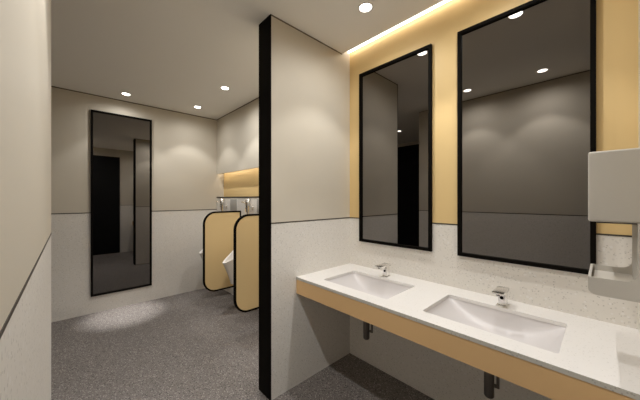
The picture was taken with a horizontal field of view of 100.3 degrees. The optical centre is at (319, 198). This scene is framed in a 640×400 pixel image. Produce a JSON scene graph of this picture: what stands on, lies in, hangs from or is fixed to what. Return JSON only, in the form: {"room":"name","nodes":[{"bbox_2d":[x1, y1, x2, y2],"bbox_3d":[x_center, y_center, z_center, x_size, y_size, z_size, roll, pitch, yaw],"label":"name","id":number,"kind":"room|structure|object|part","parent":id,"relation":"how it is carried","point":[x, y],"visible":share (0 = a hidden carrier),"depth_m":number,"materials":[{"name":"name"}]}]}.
{"room":"public restroom","nodes":[
{"label":"public restroom","id":0,"kind":"room"},
{"bbox_2d":[0,0,50,399],"bbox_3d":[-1.375,0.023,-0.045,1.935,2.854,2.041,0,0,-43],"label":"wall","id":1,"kind":"structure","parent":0,"point":[25,25],"depth_m":0.54,"materials":[{"name":"paint"}]},
{"bbox_2d":[0,233,51,338],"bbox_3d":[-0.670,0.176,0.618,0.001,0.008,2.041,0,0,-43],"label":"trim","id":2,"kind":"structure","parent":1,"relation":"attached to","point":[29,276],"depth_m":0.47,"materials":[{"name":"brown metal"}]},
{"bbox_2d":[51,87,223,321],"bbox_3d":[-3.146,0.023,3.213,4.024,2.854,0.120,0,0,-43],"label":"wall","id":3,"kind":"structure","parent":0,"point":[185,176],"depth_m":3.76,"materials":[{"name":"paint"}]},
{"bbox_2d":[91,109,151,296],"bbox_3d":[-2.645,0.055,3.586,0.662,2.358,0.024,0,0,-43],"label":"wall mirror","id":4,"kind":"object","parent":3,"relation":"attached to","point":[121,145],"visible":1,"depth_m":3.56,"materials":[{"name":"black mirror"}]},
{"bbox_2d":[51,86,215,119],"bbox_3d":[-3.112,-1.318,3.162,3.803,0.012,0.002,0,0,-43],"label":"trim","id":5,"kind":"structure","parent":3,"relation":"attached to","point":[51,86],"depth_m":3.63,"materials":[{"name":"brown"}]},
{"bbox_2d":[51,209,216,213],"bbox_3d":[-3.112,0.177,3.162,3.803,0.010,0.002,0,0,-43],"label":"trim","id":6,"kind":"structure","parent":3,"relation":"attached to","point":[202,209],"depth_m":3.95,"materials":[{"name":"brown metal"}]},
{"bbox_2d":[217,98,258,309],"bbox_3d":[-0.780,0.063,3.544,0.125,2.774,2.642,0,0,-43],"label":"wall","id":7,"kind":"structure","parent":0,"point":[237,131],"depth_m":3.87,"materials":[{"name":"beige paint"}]},
{"bbox_2d":[199,199,226,259],"bbox_3d":[-1.619,0.539,4.051,0.410,1.082,0.340,0,0,-43],"label":"urinal","id":8,"kind":"object","parent":7,"relation":"attached to","point":[223,205],"visible":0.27,"depth_m":4.11,"materials":[{"name":"white ceramic"}]},
{"bbox_2d":[203,211,240,291],"bbox_3d":[-1.335,0.707,3.666,0.525,1.073,0.028,0,0,-43],"label":"screen","id":9,"kind":"object","parent":7,"relation":"attached to","point":[218,226],"visible":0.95,"depth_m":3.60,"materials":[{"name":"yellow laminate"}]},
{"bbox_2d":[230,199,236,210],"bbox_3d":[-1.294,0.092,3.998,0.010,0.186,0.221,0,0,-43],"label":"flush plate","id":10,"kind":"object","parent":7,"relation":"attached to","point":[233,202],"visible":0.84,"depth_m":3.99,"materials":[{"name":"grey metal"}]},
{"bbox_2d":[217,97,258,119],"bbox_3d":[-0.823,-1.318,3.503,0.002,0.012,2.642,0,0,-43],"label":"trim","id":11,"kind":"structure","parent":7,"relation":"attached to","point":[258,97],"depth_m":3.85,"materials":[{"name":"brown"}]},
{"bbox_2d":[223,199,253,283],"bbox_3d":[-1.057,0.539,3.454,0.410,1.082,0.340,0,0,-43],"label":"urinal","id":12,"kind":"object","parent":7,"relation":"attached to","point":[228,262],"visible":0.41,"depth_m":3.41,"materials":[{"name":"white ceramic"}]},
{"bbox_2d":[223,251,232,283],"bbox_3d":[-1.057,0.790,3.454,0.410,0.580,0.340,0,0,-43],"label":"bowl","id":13,"kind":"object","parent":12,"relation":"on","point":[228,262],"depth_m":3.34,"materials":[{"name":"white ceramic"}]},
{"bbox_2d":[233,214,258,311],"bbox_3d":[-0.722,0.707,3.015,0.525,1.073,0.028,0,0,-43],"label":"screen","id":14,"kind":"object","parent":7,"relation":"attached to","point":[246,227],"visible":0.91,"depth_m":2.92,"materials":[{"name":"yellow laminate"}]},
{"bbox_2d":[51,288,433,399],"bbox_3d":[-1.510,1.490,1.548,3.924,0.080,4.547,0,0,-43],"label":"floor","id":15,"kind":"structure","parent":0,"point":[196,344],"depth_m":2.39,"materials":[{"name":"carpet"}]},
{"bbox_2d":[51,0,442,119],"bbox_3d":[-1.510,-1.364,1.548,3.924,0.080,4.547,0,0,-43],"label":"ceiling","id":16,"kind":"structure","parent":0,"point":[174,55],"depth_m":2.22,"materials":[{"name":"white paint"}]},
{"bbox_2d":[358,2,372,12],"bbox_3d":[0.315,-1.323,1.846,0.106,0.003,0.106,0,0,-43],"label":"recessed light","id":17,"kind":"object","parent":16,"relation":"in","point":[364,7],"visible":1,"depth_m":1.84,"materials":[{"name":"white"}]},
{"bbox_2d":[348,0,449,52],"bbox_3d":[0.859,-1.369,1.859,0.020,0.010,1.732,0,0,-43],"label":"light strip","id":18,"kind":"object","parent":16,"relation":"in","point":[443,1],"visible":1,"depth_m":2.09,"materials":[{"name":"white plastic"}]},
{"bbox_2d":[271,16,349,399],"bbox_3d":[-0.090,0.038,2.271,0.866,2.824,0.158,0,0,-43],"label":"wall partition","id":19,"kind":"structure","parent":0,"point":[310,80],"depth_m":2.13,"materials":[{"name":"paint"}]},
{"bbox_2d":[259,14,270,399],"bbox_3d":[-0.407,0.063,1.972,0.006,2.774,0.162,0,0,-43],"label":"trim","id":20,"kind":"structure","parent":19,"relation":"attached to","point":[265,25],"depth_m":1.96,"materials":[{"name":"black metal"}]},
{"bbox_2d":[271,14,341,53],"bbox_3d":[-0.074,-1.319,2.176,0.759,0.009,0.002,0,0,-43],"label":"trim","id":21,"kind":"structure","parent":19,"relation":"attached to","point":[271,14],"depth_m":2.14,"materials":[{"name":"brown"}]},
{"bbox_2d":[271,217,349,223],"bbox_3d":[-0.035,0.176,2.212,0.866,0.008,0.002,0,0,-43],"label":"trim","id":22,"kind":"structure","parent":19,"relation":"attached to","point":[344,217],"depth_m":2.15,"materials":[{"name":"brown metal"}]},
{"bbox_2d":[224,0,637,399],"bbox_3d":[-0.038,0.023,2.934,0.120,2.854,4.787,0,0,-43],"label":"wall","id":23,"kind":"structure","parent":0,"point":[439,376],"depth_m":1.82,"materials":[{"name":"paint"}]},
{"bbox_2d":[359,44,431,251],"bbox_3d":[0.584,-0.369,2.169,0.024,1.500,0.655,0,0,-43],"label":"wall mirror","id":24,"kind":"object","parent":23,"relation":"attached to","point":[395,96],"visible":1,"depth_m":2.13,"materials":[{"name":"black mirror"}]},
{"bbox_2d":[296,263,639,399],"bbox_3d":[0.646,0.670,1.655,0.638,0.128,1.747,0,0,-43],"label":"countertop","id":25,"kind":"structure","parent":23,"relation":"attached to","point":[596,359],"depth_m":1.21,"materials":[{"name":"white stone"}]},
{"bbox_2d":[328,273,410,298],"bbox_3d":[0.344,0.689,1.931,0.397,0.127,0.585,0,0,-43],"label":"washbasin","id":26,"kind":"object","parent":25,"relation":"in","point":[383,289],"visible":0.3,"depth_m":2.09,"materials":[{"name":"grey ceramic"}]},
{"bbox_2d":[363,321,372,339],"bbox_3d":[0.463,0.880,2.034,0.387,0.254,0.064,0,0,-44],"label":"trap","id":27,"kind":"object","parent":26,"relation":"attached to","point":[366,326],"visible":0.36,"depth_m":1.90,"materials":[{"name":"grey metal"}]},
{"bbox_2d":[375,263,390,276],"bbox_3d":[0.487,0.557,2.063,0.143,0.098,0.056,0,0,-43],"label":"tap","id":28,"kind":"object","parent":25,"relation":"on","point":[386,266],"visible":1,"depth_m":2.07,"materials":[{"name":"silver metal"}]},
{"bbox_3d":[0.486,0.517,2.061,0.139,0.018,0.056,0,0,-43],"label":"spout","id":29,"kind":"part","parent":28,"relation":"part of","materials":[{"name":"silver metal"}]},
{"bbox_2d":[426,298,565,352],"bbox_3d":[0.875,0.689,1.368,0.397,0.127,0.585,0,0,-43],"label":"washbasin","id":30,"kind":"object","parent":25,"relation":"in","point":[543,335],"visible":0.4,"depth_m":1.47,"materials":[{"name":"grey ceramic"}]},
{"bbox_2d":[484,371,499,398],"bbox_3d":[0.990,0.880,1.474,0.387,0.254,0.064,0,0,-44],"label":"trap","id":31,"kind":"object","parent":30,"relation":"attached to","point":[489,385],"visible":0.45,"depth_m":1.34,"materials":[{"name":"grey metal"}]},
{"bbox_2d":[484,371,493,398],"bbox_3d":[0.862,0.925,1.361,0.045,0.163,0.045,0,0,-43],"label":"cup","id":32,"kind":"object","parent":31,"relation":"on","point":[488,378],"depth_m":1.34,"materials":[{"name":"grey"}]},
{"bbox_2d":[491,286,508,306],"bbox_3d":[1.012,0.557,1.495,0.143,0.098,0.056,0,0,-43],"label":"tap","id":33,"kind":"object","parent":25,"relation":"on","point":[501,292],"visible":1,"depth_m":1.50,"materials":[{"name":"silver metal"}]},
{"bbox_3d":[1.010,0.517,1.494,0.139,0.018,0.056,0,0,-43],"label":"spout","id":34,"kind":"part","parent":33,"relation":"part of","materials":[{"name":"silver metal"}]},
{"bbox_2d":[350,217,631,236],"bbox_3d":[0.878,0.176,1.873,0.002,0.008,1.747,0,0,-43],"label":"trim","id":35,"kind":"structure","parent":23,"relation":"attached to","point":[350,217],"depth_m":1.32,"materials":[{"name":"brown metal"}]},
{"bbox_2d":[457,0,595,274],"bbox_3d":[1.153,-0.369,1.565,0.024,1.500,0.648,0,0,-43],"label":"wall mirror","id":36,"kind":"object","parent":23,"relation":"attached to","point":[526,72],"visible":0.85,"depth_m":1.52,"materials":[{"name":"black mirror"}]},
{"bbox_2d":[638,0,639,332],"bbox_3d":[0.794,0.023,0.513,1.989,2.854,0.120,0,0,-43],"label":"wall","id":37,"kind":"structure","parent":0,"point":[638,0],"depth_m":1.20,"materials":[{"name":"stone"}]},
{"bbox_2d":[588,148,639,302],"bbox_3d":[1.075,0.083,0.961,0.262,0.490,0.148,0,0,-43],"label":"dryer","id":38,"kind":"object","parent":37,"relation":"attached to","point":[613,175],"visible":1,"depth_m":0.89,"materials":[{"name":"grey plastic"}]},
{"bbox_2d":[588,263,639,302],"bbox_3d":[1.075,0.283,0.961,0.262,0.090,0.148,0,0,-43],"label":"drip tray","id":39,"kind":"object","parent":38,"relation":"on","point":[623,283],"depth_m":0.90,"materials":[{"name":"grey plastic"}]},
{"bbox_2d":[596,222,636,224],"bbox_3d":[1.071,0.081,0.964,0.202,0.006,0.098,0,0,-43],"label":"outlet","id":40,"kind":"object","parent":38,"relation":"attached to","point":[596,222],"depth_m":0.90,"materials":[{"name":"grey"}]},
{"bbox_3d":[1.113,0.189,0.920,0.261,0.222,0.036,0,0,-43],"label":"plate","id":41,"kind":"part","parent":38,"relation":"part of","materials":[{"name":"grey plastic"}]}
]}

